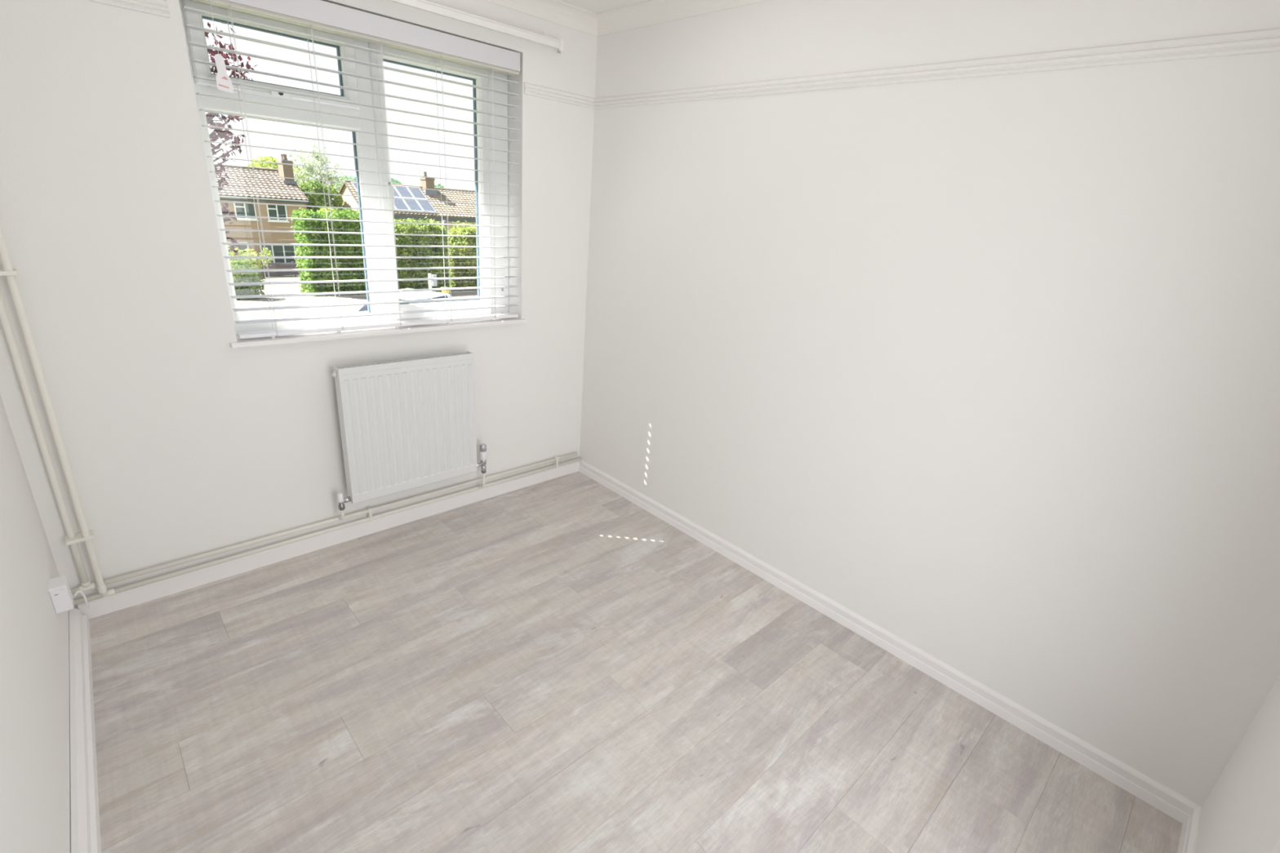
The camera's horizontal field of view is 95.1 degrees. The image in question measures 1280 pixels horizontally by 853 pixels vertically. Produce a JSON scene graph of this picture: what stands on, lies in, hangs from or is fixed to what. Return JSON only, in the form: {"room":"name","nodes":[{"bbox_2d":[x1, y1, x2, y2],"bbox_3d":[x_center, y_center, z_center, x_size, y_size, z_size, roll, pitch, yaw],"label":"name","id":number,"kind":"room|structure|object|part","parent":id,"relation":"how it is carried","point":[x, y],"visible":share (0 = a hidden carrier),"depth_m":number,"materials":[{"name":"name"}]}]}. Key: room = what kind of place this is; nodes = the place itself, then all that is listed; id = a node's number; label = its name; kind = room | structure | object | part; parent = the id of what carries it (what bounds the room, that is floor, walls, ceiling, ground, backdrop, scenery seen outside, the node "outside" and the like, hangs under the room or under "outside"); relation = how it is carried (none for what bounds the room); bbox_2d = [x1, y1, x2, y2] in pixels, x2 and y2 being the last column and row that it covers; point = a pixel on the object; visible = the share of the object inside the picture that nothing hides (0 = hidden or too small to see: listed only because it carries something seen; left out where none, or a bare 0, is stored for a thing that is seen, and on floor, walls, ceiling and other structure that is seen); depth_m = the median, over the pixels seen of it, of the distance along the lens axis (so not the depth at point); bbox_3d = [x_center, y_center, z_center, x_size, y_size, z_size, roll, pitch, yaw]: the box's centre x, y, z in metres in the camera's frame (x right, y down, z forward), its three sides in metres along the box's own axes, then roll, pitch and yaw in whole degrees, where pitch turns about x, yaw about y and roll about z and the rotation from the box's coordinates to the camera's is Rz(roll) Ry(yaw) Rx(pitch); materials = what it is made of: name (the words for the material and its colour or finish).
{"room":"empty bedroom","nodes":[
{"label":"empty bedroom","id":0,"kind":"room"},
{"bbox_2d":[0,394,71,852],"bbox_3d":[-0.963,0.087,0.618,0.120,2.495,2.938,-14,28,-40],"label":"wall","id":1,"kind":"structure","parent":0,"point":[35,802],"depth_m":1.35,"materials":[{"name":"white paint"}]},
{"bbox_2d":[48,575,73,613],"bbox_3d":[-1.768,0.514,1.786,0.042,0.088,0.072,-15,28,-41],"label":"junction box","id":2,"kind":"object","parent":1,"relation":"attached to","point":[59,588],"visible":0.95,"depth_m":1.77,"materials":[{"name":"white plastic"}]},
{"bbox_2d":[72,591,88,608],"bbox_3d":[-1.845,0.577,1.912,0.024,0.156,0.170,-8,24,-30],"label":"cable","id":3,"kind":"object","parent":2,"relation":"attached to","point":[77,592],"visible":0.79,"depth_m":1.97,"materials":[{"name":"white plastic"}]},
{"bbox_2d":[69,608,101,852],"bbox_3d":[-1.010,1.080,1.078,0.038,0.070,2.762,-14,28,-40],"label":"baseboard","id":4,"kind":"structure","parent":1,"relation":"attached to","point":[84,795],"depth_m":1.56,"materials":[{"name":"white wood"}]},
{"bbox_2d":[484,0,768,36],"bbox_3d":[-0.067,-1.190,1.024,2.273,0.066,2.795,-15,28,-41],"label":"trim","id":5,"kind":"structure","parent":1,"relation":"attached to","point":[649,12],"depth_m":2.47,"materials":[{"name":"white paint"}]},
{"bbox_2d":[0,0,597,608],"bbox_3d":[-1.177,-0.629,2.461,2.806,2.495,0.282,-15,28,-41],"label":"wall","id":6,"kind":"structure","parent":0,"point":[180,442],"depth_m":2.02,"materials":[{"name":"white paint"}]},
{"bbox_2d":[87,0,169,17],"bbox_3d":[-1.606,-1.181,1.542,0.581,0.046,0.013,-15,28,-41],"label":"trim","id":7,"kind":"structure","parent":6,"relation":"attached to","point":[157,7],"depth_m":1.70,"materials":[{"name":"white paint"}]},
{"bbox_2d":[0,226,581,605],"bbox_3d":[-1.050,-0.585,2.335,2.188,2.139,0.083,-15,28,-41],"label":"pipes","id":8,"kind":"object","parent":6,"relation":"attached to","point":[72,539],"visible":0.98,"depth_m":1.97,"materials":[{"name":"white metal"}]},
{"bbox_2d":[77,460,579,619],"bbox_3d":[-1.152,0.436,2.752,2.180,0.068,0.018,-15,28,-41],"label":"baseboard","id":9,"kind":"structure","parent":6,"relation":"attached to","point":[133,597],"depth_m":2.47,"materials":[{"name":"white wood"}]},
{"bbox_2d":[178,0,563,348],"bbox_3d":[-1.086,-1.004,2.361,1.574,1.290,0.408,-15,28,-41],"label":"window","id":10,"kind":"structure","parent":6,"relation":"in","point":[201,86],"depth_m":2.33,"materials":[{"name":"white plastic"}]},
{"bbox_3d":[-1.283,-1.154,2.021,0.155,0.025,0.025,-15,28,-41],"label":"fanlight handle","id":11,"kind":"part","parent":10,"relation":"part of","materials":[{"name":"white plastic"}]},
{"bbox_3d":[-1.261,-1.279,2.043,0.511,0.237,0.053,-15,28,-41],"label":"fanlight sash","id":12,"kind":"part","parent":10,"relation":"part of","materials":[{"name":"white plastic"}]},
{"bbox_2d":[182,0,519,338],"bbox_3d":[-0.993,-0.951,2.315,1.173,1.130,0.075,-15,28,-41],"label":"blind","id":13,"kind":"object","parent":10,"relation":"attached to","point":[319,15],"visible":1,"depth_m":2.20,"materials":[{"name":"white plastic"}]},
{"bbox_2d":[209,0,234,93],"bbox_3d":[-1.319,-1.189,1.835,0.044,0.250,0.006,-15,28,-41],"label":"tag","id":14,"kind":"object","parent":13,"relation":"hanging from","point":[224,82],"visible":1,"depth_m":1.86,"materials":[{"name":"white plastic"}]},
{"bbox_3d":[-1.337,-0.836,2.029,0.005,1.047,0.050,-15,28,-41],"label":"ladder cord","id":15,"kind":"part","parent":13,"relation":"part of","materials":[{"name":"white fabric"}]},
{"bbox_3d":[-1.168,-0.880,2.182,0.005,1.047,0.050,-15,28,-41],"label":"ladder cord","id":16,"kind":"part","parent":13,"relation":"part of","materials":[{"name":"white fabric"}]},
{"bbox_3d":[-0.959,-1.438,2.142,1.167,0.058,0.052,-15,28,-41],"label":"head rail","id":17,"kind":"part","parent":13,"relation":"part of","materials":[{"name":"white"}]},
{"bbox_3d":[-1.039,-0.442,2.518,1.167,0.015,0.046,-15,28,-41],"label":"rail","id":18,"kind":"part","parent":13,"relation":"part of","materials":[{"name":"white plastic"}]},
{"bbox_3d":[-0.999,-0.925,2.335,0.005,1.047,0.050,-15,28,-41],"label":"ladder cord","id":19,"kind":"part","parent":13,"relation":"part of","materials":[{"name":"white fabric"}]},
{"bbox_3d":[-0.832,-0.969,2.487,0.005,1.047,0.050,-15,28,-41],"label":"ladder cord","id":20,"kind":"part","parent":13,"relation":"part of","materials":[{"name":"white fabric"}]},
{"bbox_3d":[-0.669,-1.011,2.635,0.005,1.047,0.050,-15,28,-41],"label":"ladder cord","id":21,"kind":"part","parent":13,"relation":"part of","materials":[{"name":"white fabric"}]},
{"bbox_3d":[-1.056,-0.425,2.539,1.228,0.017,0.148,-15,28,-41],"label":"sill","id":22,"kind":"part","parent":10,"relation":"part of","materials":[{"name":"white"}]},
{"bbox_3d":[-1.013,-0.938,2.385,0.018,0.110,0.042,-15,28,-41],"label":"casement handle","id":23,"kind":"part","parent":10,"relation":"part of","materials":[{"name":"white plastic"}]},
{"bbox_3d":[-0.886,-1.007,2.554,0.496,1.050,0.053,-15,28,-41],"label":"casement sash","id":24,"kind":"part","parent":10,"relation":"part of","materials":[{"name":"white plastic"}]},
{"bbox_3d":[-0.927,-1.518,2.037,1.574,0.079,0.076,-15,28,-41],"label":"curtain rail","id":25,"kind":"part","parent":10,"relation":"part of","materials":[{"name":"white plastic"}]},
{"bbox_2d":[332,351,486,510],"bbox_3d":[-1.016,-0.005,2.620,0.696,0.623,0.109,-15,28,-41],"label":"radiator","id":26,"kind":"object","parent":6,"relation":"attached to","point":[405,424],"visible":1,"depth_m":2.54,"materials":[{"name":"white metal"}]},
{"bbox_2d":[332,371,337,377],"bbox_3d":[-1.204,-0.204,2.307,0.013,0.021,0.021,-15,28,-41],"label":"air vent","id":27,"kind":"object","parent":26,"relation":"attached to","point":[335,374],"depth_m":2.30,"materials":[{"name":"white"}]},
{"bbox_3d":[-1.214,0.045,2.403,0.005,0.592,0.061,-15,28,-41],"label":"panel","id":28,"kind":"part","parent":26,"relation":"part of","materials":[{"name":"white metal"}]},
{"bbox_2d":[337,351,466,368],"bbox_3d":[-0.988,-0.275,2.496,0.569,0.012,0.049,-15,28,-41],"label":"grille","id":29,"kind":"object","parent":26,"relation":"attached to","point":[460,357],"depth_m":2.50,"materials":[{"name":"white metal"}]},
{"bbox_3d":[-0.797,-0.065,2.782,0.005,0.592,0.061,-15,28,-41],"label":"panel","id":30,"kind":"part","parent":26,"relation":"part of","materials":[{"name":"white metal"}]},
{"bbox_2d":[524,81,595,108],"bbox_3d":[-0.357,-1.509,2.674,0.396,0.046,0.013,-15,28,-41],"label":"trim","id":31,"kind":"structure","parent":6,"relation":"attached to","point":[534,90],"depth_m":2.66,"materials":[{"name":"white paint"}]},
{"bbox_2d":[559,0,647,13],"bbox_3d":[-0.116,-1.301,1.045,2.513,0.120,3.197,-15,28,-41],"label":"ceiling","id":32,"kind":"structure","parent":0,"point":[593,6],"depth_m":2.47,"materials":[{"name":"white paint"}]},
{"bbox_2d":[88,471,1182,852],"bbox_3d":[-0.225,0.965,1.821,2.473,0.120,2.945,-15,28,-41],"label":"floor","id":33,"kind":"structure","parent":0,"point":[555,665],"depth_m":1.81,"materials":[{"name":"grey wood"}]},
{"bbox_2d":[579,0,1279,806],"bbox_3d":[0.752,-0.363,2.174,0.120,2.495,2.935,-15,28,-41],"label":"wall","id":34,"kind":"structure","parent":0,"point":[987,368],"depth_m":1.80,"materials":[{"name":"white paint"}]},
{"bbox_2d":[578,459,1200,823],"bbox_3d":[0.586,0.653,2.547,0.018,0.070,2.795,-15,28,-41],"label":"baseboard","id":35,"kind":"structure","parent":34,"relation":"attached to","point":[1166,800],"depth_m":2.08,"materials":[{"name":"white wood"}]},
{"bbox_2d":[594,27,1279,108],"bbox_3d":[0.731,-1.119,1.877,0.013,0.046,2.795,-15,28,-41],"label":"trim","id":36,"kind":"structure","parent":34,"relation":"attached to","point":[1267,40],"depth_m":1.62,"materials":[{"name":"white paint"}]},
{"bbox_2d":[1195,675,1279,852],"bbox_3d":[0.843,0.297,0.451,2.513,2.495,0.120,-15,28,-41],"label":"wall","id":37,"kind":"structure","parent":0,"point":[1241,814],"depth_m":1.33,"materials":[{"name":"white paint"}]},
{"bbox_2d":[1177,806,1202,852],"bbox_3d":[1.286,1.144,1.402,0.698,0.070,0.018,-15,28,-41],"label":"baseboard","id":38,"kind":"structure","parent":37,"relation":"attached to","point":[1189,830],"depth_m":1.56,"materials":[{"name":"white wood"}]},
{"bbox_2d":[1270,838,1279,852],"bbox_3d":[0.715,0.391,0.465,1.080,2.050,0.016,-15,28,-41],"label":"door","id":39,"kind":"structure","parent":37,"relation":"in","point":[1276,849],"depth_m":0.97,"materials":[{"name":"white"}]},
{"label":"outside","id":40,"kind":"structure","parent":0,"visible":0},
{"bbox_2d":[250,277,323,299],"bbox_3d":[-17.972,-6.878,28.555,4.267,1.836,19.940,-7,24,-29],"label":"driveway","id":41,"kind":"structure","parent":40,"point":[276,288],"depth_m":26.06,"materials":[{"name":"white concrete"}]},
{"bbox_2d":[227,244,273,278],"bbox_3d":[-23.070,-9.663,34.309,2.875,2.047,1.119,-15,28,-41],"label":"shrub","id":42,"kind":"object","parent":41,"relation":"on","point":[253,261],"visible":0.31,"depth_m":34.42,"materials":[{"name":"yellow plant"}]},
{"bbox_3d":[-22.540,-9.316,35.013,0.116,0.984,0.116,-15,28,-41],"label":"stem","id":43,"kind":"part","parent":42,"relation":"part of","materials":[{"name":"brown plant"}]},
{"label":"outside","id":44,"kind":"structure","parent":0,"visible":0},
{"bbox_2d":[243,272,477,299],"bbox_3d":[-27.082,-18.914,72.881,180.000,12.036,139.650,-15,28,-41],"label":"lawn","id":45,"kind":"structure","parent":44,"point":[450,273],"depth_m":37.91,"materials":[{"name":"green plant"}]},
{"bbox_2d":[204,21,257,255],"bbox_3d":[-6.405,-2.474,5.938,4.491,7.756,2.902,-15,28,-41],"label":"tree","id":46,"kind":"object","parent":45,"relation":"on","point":[210,116],"visible":0.2,"depth_m":6.48,"materials":[{"name":"purple plant"}]},
{"bbox_2d":[230,258,265,299],"bbox_3d":[-13.989,-4.953,20.234,1.812,1.683,1.288,-1,22,-16],"label":"bush","id":47,"kind":"object","parent":45,"relation":"on","point":[238,277],"visible":0.45,"depth_m":20.11,"materials":[{"name":"green plant"}]},
{"bbox_2d":[213,154,309,275],"bbox_3d":[-29.666,-14.192,38.766,12.050,8.164,8.600,-15,28,-41],"label":"house","id":48,"kind":"structure","parent":45,"relation":"on","point":[236,180],"depth_m":38.76,"materials":[{"name":"brown brick"}]},
{"bbox_3d":[-25.510,-13.804,37.383,0.482,0.920,0.015,-15,28,-41],"label":"pane","id":49,"kind":"part","parent":48,"relation":"part of","materials":[{"name":"glass"}]},
{"bbox_3d":[-25.968,-11.275,38.082,0.848,1.240,0.015,-15,28,-41],"label":"pane","id":50,"kind":"part","parent":48,"relation":"part of","materials":[{"name":"clear glass"}]},
{"bbox_3d":[-25.335,-13.321,37.745,1.290,0.070,0.140,-15,28,-41],"label":"sill","id":51,"kind":"part","parent":48,"relation":"part of","materials":[{"name":"white"}]},
{"bbox_3d":[-25.112,-13.908,37.744,0.482,0.920,0.015,-15,28,-41],"label":"pane","id":52,"kind":"part","parent":48,"relation":"part of","materials":[{"name":"glass"}]},
{"bbox_3d":[-24.870,-11.526,39.094,0.600,1.160,0.015,-15,28,-41],"label":"pane","id":53,"kind":"part","parent":48,"relation":"part of","materials":[{"name":"clear glass"}]},
{"bbox_3d":[-24.202,-14.115,38.584,0.468,0.930,0.015,-15,28,-41],"label":"pane","id":54,"kind":"part","parent":48,"relation":"part of","materials":[{"name":"glass"}]},
{"bbox_3d":[-24.387,-11.653,39.532,0.600,1.160,0.015,-15,28,-41],"label":"pane","id":55,"kind":"part","parent":48,"relation":"part of","materials":[{"name":"grey glass"}]},
{"bbox_3d":[-24.033,-13.626,38.942,1.260,0.070,0.140,-15,28,-41],"label":"sill","id":56,"kind":"part","parent":48,"relation":"part of","materials":[{"name":"white"}]},
{"bbox_3d":[-23.815,-14.217,38.935,0.468,0.930,0.015,-15,28,-41],"label":"pane","id":57,"kind":"part","parent":48,"relation":"part of","materials":[{"name":"glass"}]},
{"bbox_2d":[282,154,288,159],"bbox_3d":[-24.313,-18.448,40.116,0.290,0.370,0.290,-15,28,-41],"label":"chimney pot","id":58,"kind":"object","parent":48,"relation":"on","point":[284,155],"depth_m":40.04,"materials":[{"name":"ceramic"}]},
{"bbox_3d":[-23.903,-11.780,39.971,0.600,1.160,0.015,-15,28,-41],"label":"pane","id":59,"kind":"part","parent":48,"relation":"part of","materials":[{"name":"glass"}]},
{"bbox_2d":[246,155,307,186],"bbox_3d":[-30.325,-17.689,48.935,5.398,9.062,3.317,-15,28,-41],"label":"tree","id":60,"kind":"object","parent":45,"relation":"on","point":[257,164],"visible":0.08,"depth_m":46.83,"materials":[{"name":"green plant"}]},
{"bbox_2d":[257,261,300,277],"bbox_3d":[-22.123,-9.991,37.463,4.100,1.080,0.140,-15,28,-41],"label":"fence","id":61,"kind":"object","parent":45,"relation":"on","point":[292,264],"visible":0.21,"depth_m":36.95,"materials":[{"name":"wood"}]},
{"bbox_2d":[288,143,345,197],"bbox_3d":[-26.124,-17.954,48.473,5.383,9.912,2.730,-15,28,-41],"label":"tree","id":62,"kind":"object","parent":45,"relation":"on","point":[310,170],"visible":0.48,"depth_m":46.93,"materials":[{"name":"green plant"}]},
{"bbox_2d":[299,177,344,212],"bbox_3d":[-23.789,-14.983,43.947,3.487,6.710,3.148,-15,28,-41],"label":"tree","id":63,"kind":"object","parent":45,"relation":"on","point":[318,199],"visible":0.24,"depth_m":42.66,"materials":[{"name":"green plant"}]},
{"bbox_2d":[317,207,337,213],"bbox_3d":[-15.653,-9.275,30.079,1.775,3.810,1.127,-15,28,-41],"label":"tree","id":64,"kind":"object","parent":45,"relation":"on","point":[323,209],"visible":0.02,"depth_m":29.20,"materials":[{"name":"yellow plant"}]},
{"bbox_2d":[289,207,366,296],"bbox_3d":[-11.491,-6.759,22.656,3.325,3.271,1.968,-15,28,-41],"label":"hedge","id":65,"kind":"object","parent":45,"relation":"on","point":[345,214],"visible":0.55,"depth_m":21.91,"materials":[{"name":"green plant"}]},
{"bbox_3d":[-11.577,-6.551,22.772,2.290,2.670,0.940,-15,28,-41],"label":"stem","id":66,"kind":"part","parent":65,"relation":"part of","materials":[{"name":"green plant"}]},
{"bbox_2d":[334,174,355,190],"bbox_3d":[-26.208,-18.790,54.172,3.287,8.268,2.825,-15,28,-41],"label":"tree","id":67,"kind":"object","parent":45,"relation":"on","point":[350,178],"visible":0.09,"depth_m":51.99,"materials":[{"name":"green plant"}]},
{"bbox_2d":[391,177,403,184],"bbox_3d":[-23.539,-19.558,56.614,3.245,8.377,2.837,-15,28,-41],"label":"tree","id":68,"kind":"object","parent":45,"relation":"on","point":[393,181],"visible":0.05,"depth_m":54.75,"materials":[{"name":"green plant"}]},
{"bbox_2d":[332,171,475,264],"bbox_3d":[-16.372,-17.156,49.749,16.000,7.944,6.844,-15,28,-41],"label":"house","id":69,"kind":"structure","parent":45,"relation":"on","point":[347,188],"depth_m":46.31,"materials":[{"name":"tile"}]},
{"bbox_3d":[-18.213,-16.846,44.286,1.000,0.861,1.482,-15,28,-41],"label":"solar panel","id":70,"kind":"part","parent":69,"relation":"part of","materials":[{"name":"blue"}]},
{"bbox_3d":[-18.426,-18.308,45.675,1.000,0.861,1.482,-15,28,-41],"label":"solar panel","id":71,"kind":"part","parent":69,"relation":"part of","materials":[{"name":"blue"}]},
{"bbox_3d":[-17.457,-17.045,44.972,1.000,0.861,1.482,-15,28,-41],"label":"solar panel","id":72,"kind":"part","parent":69,"relation":"part of","materials":[{"name":"blue"}]},
{"bbox_3d":[-17.669,-18.506,46.361,1.000,0.861,1.482,-15,28,-41],"label":"solar panel","id":73,"kind":"part","parent":69,"relation":"part of","materials":[{"name":"blue"}]},
{"bbox_3d":[-16.701,-17.243,45.658,1.000,0.861,1.482,-15,28,-41],"label":"solar panel","id":74,"kind":"part","parent":69,"relation":"part of","materials":[{"name":"blue"}]},
{"bbox_2d":[393,216,450,291],"bbox_3d":[-9.374,-7.235,24.605,2.633,3.111,1.853,-15,28,-41],"label":"hedge","id":75,"kind":"object","parent":45,"relation":"on","point":[413,228],"visible":0.54,"depth_m":24.19,"materials":[{"name":"green plant"}]},
{"bbox_3d":[-9.467,-6.986,24.740,1.620,2.410,0.940,-15,28,-41],"label":"stem","id":76,"kind":"part","parent":75,"relation":"part of","materials":[{"name":"green plant"}]},
{"bbox_2d":[434,182,445,190],"bbox_3d":[-20.325,-20.321,59.496,2.548,8.251,3.334,16,24,28],"label":"tree","id":77,"kind":"object","parent":45,"relation":"on","point":[439,185],"visible":0.03,"depth_m":57.68,"materials":[{"name":"green plant"}]},
{"bbox_2d":[442,220,448,287],"bbox_3d":[-8.479,-7.488,25.598,0.164,2.890,0.164,-15,28,-41],"label":"pole","id":78,"kind":"object","parent":45,"relation":"on","point":[443,221],"visible":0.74,"depth_m":25.36,"materials":[{"name":"grey metal"}]},
{"bbox_2d":[446,219,476,290],"bbox_3d":[-6.343,-8.022,27.397,5.590,3.079,2.034,-15,28,-41],"label":"hedge","id":79,"kind":"object","parent":45,"relation":"on","point":[459,230],"visible":0.2,"depth_m":25.67,"materials":[{"name":"green plant"}]},
{"bbox_3d":[-6.383,-7.713,27.574,4.560,2.230,0.940,-15,28,-41],"label":"stem","id":80,"kind":"part","parent":79,"relation":"part of","materials":[{"name":"green plant"}]},
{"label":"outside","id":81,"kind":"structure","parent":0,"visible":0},
{"bbox_2d":[236,289,477,318],"bbox_3d":[-10.029,-4.106,20.445,70.000,0.190,4.400,-15,28,-41],"label":"pavement","id":82,"kind":"structure","parent":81,"point":[257,303],"depth_m":19.93,"materials":[{"name":"white concrete"}]},
{"bbox_2d":[440,286,449,293],"bbox_3d":[-7.905,-5.484,23.800,0.280,0.330,0.280,-15,28,-41],"label":"bin","id":83,"kind":"object","parent":82,"relation":"on","point":[442,291],"visible":0.48,"depth_m":23.73,"materials":[{"name":"yellow plastic"}]},
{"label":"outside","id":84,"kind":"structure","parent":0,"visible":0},
{"bbox_3d":[-5.973,-2.243,16.511,70.000,0.110,7.500,-15,28,-41],"label":"road","id":85,"kind":"object","parent":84,"visible":0},
{"bbox_2d":[353,288,453,311],"bbox_3d":[-6.420,-2.823,15.719,1.938,1.457,3.670,11,22,16],"label":"car","id":86,"kind":"object","parent":85,"relation":"on","point":[407,295],"visible":0.11,"depth_m":15.61,"materials":[{"name":"white paint"}]},
{"bbox_2d":[353,306,359,311],"bbox_3d":[-7.417,-3.057,15.364,0.139,0.138,0.180,18,24,31],"label":"mirror","id":87,"kind":"object","parent":86,"relation":"on","point":[355,309],"depth_m":15.29,"materials":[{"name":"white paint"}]},
{"bbox_2d":[427,273,437,291],"bbox_3d":[-6.705,-4.156,19.025,0.260,1.590,0.090,-15,28,-41],"label":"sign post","id":88,"kind":"object","parent":85,"relation":"on","point":[434,282],"visible":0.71,"depth_m":18.79,"materials":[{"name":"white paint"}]},
{"bbox_3d":[-6.767,-4.137,18.962,0.080,1.590,0.080,-15,28,-41],"label":"post","id":89,"kind":"part","parent":88,"relation":"part of","materials":[{"name":"white paint"}]}
]}

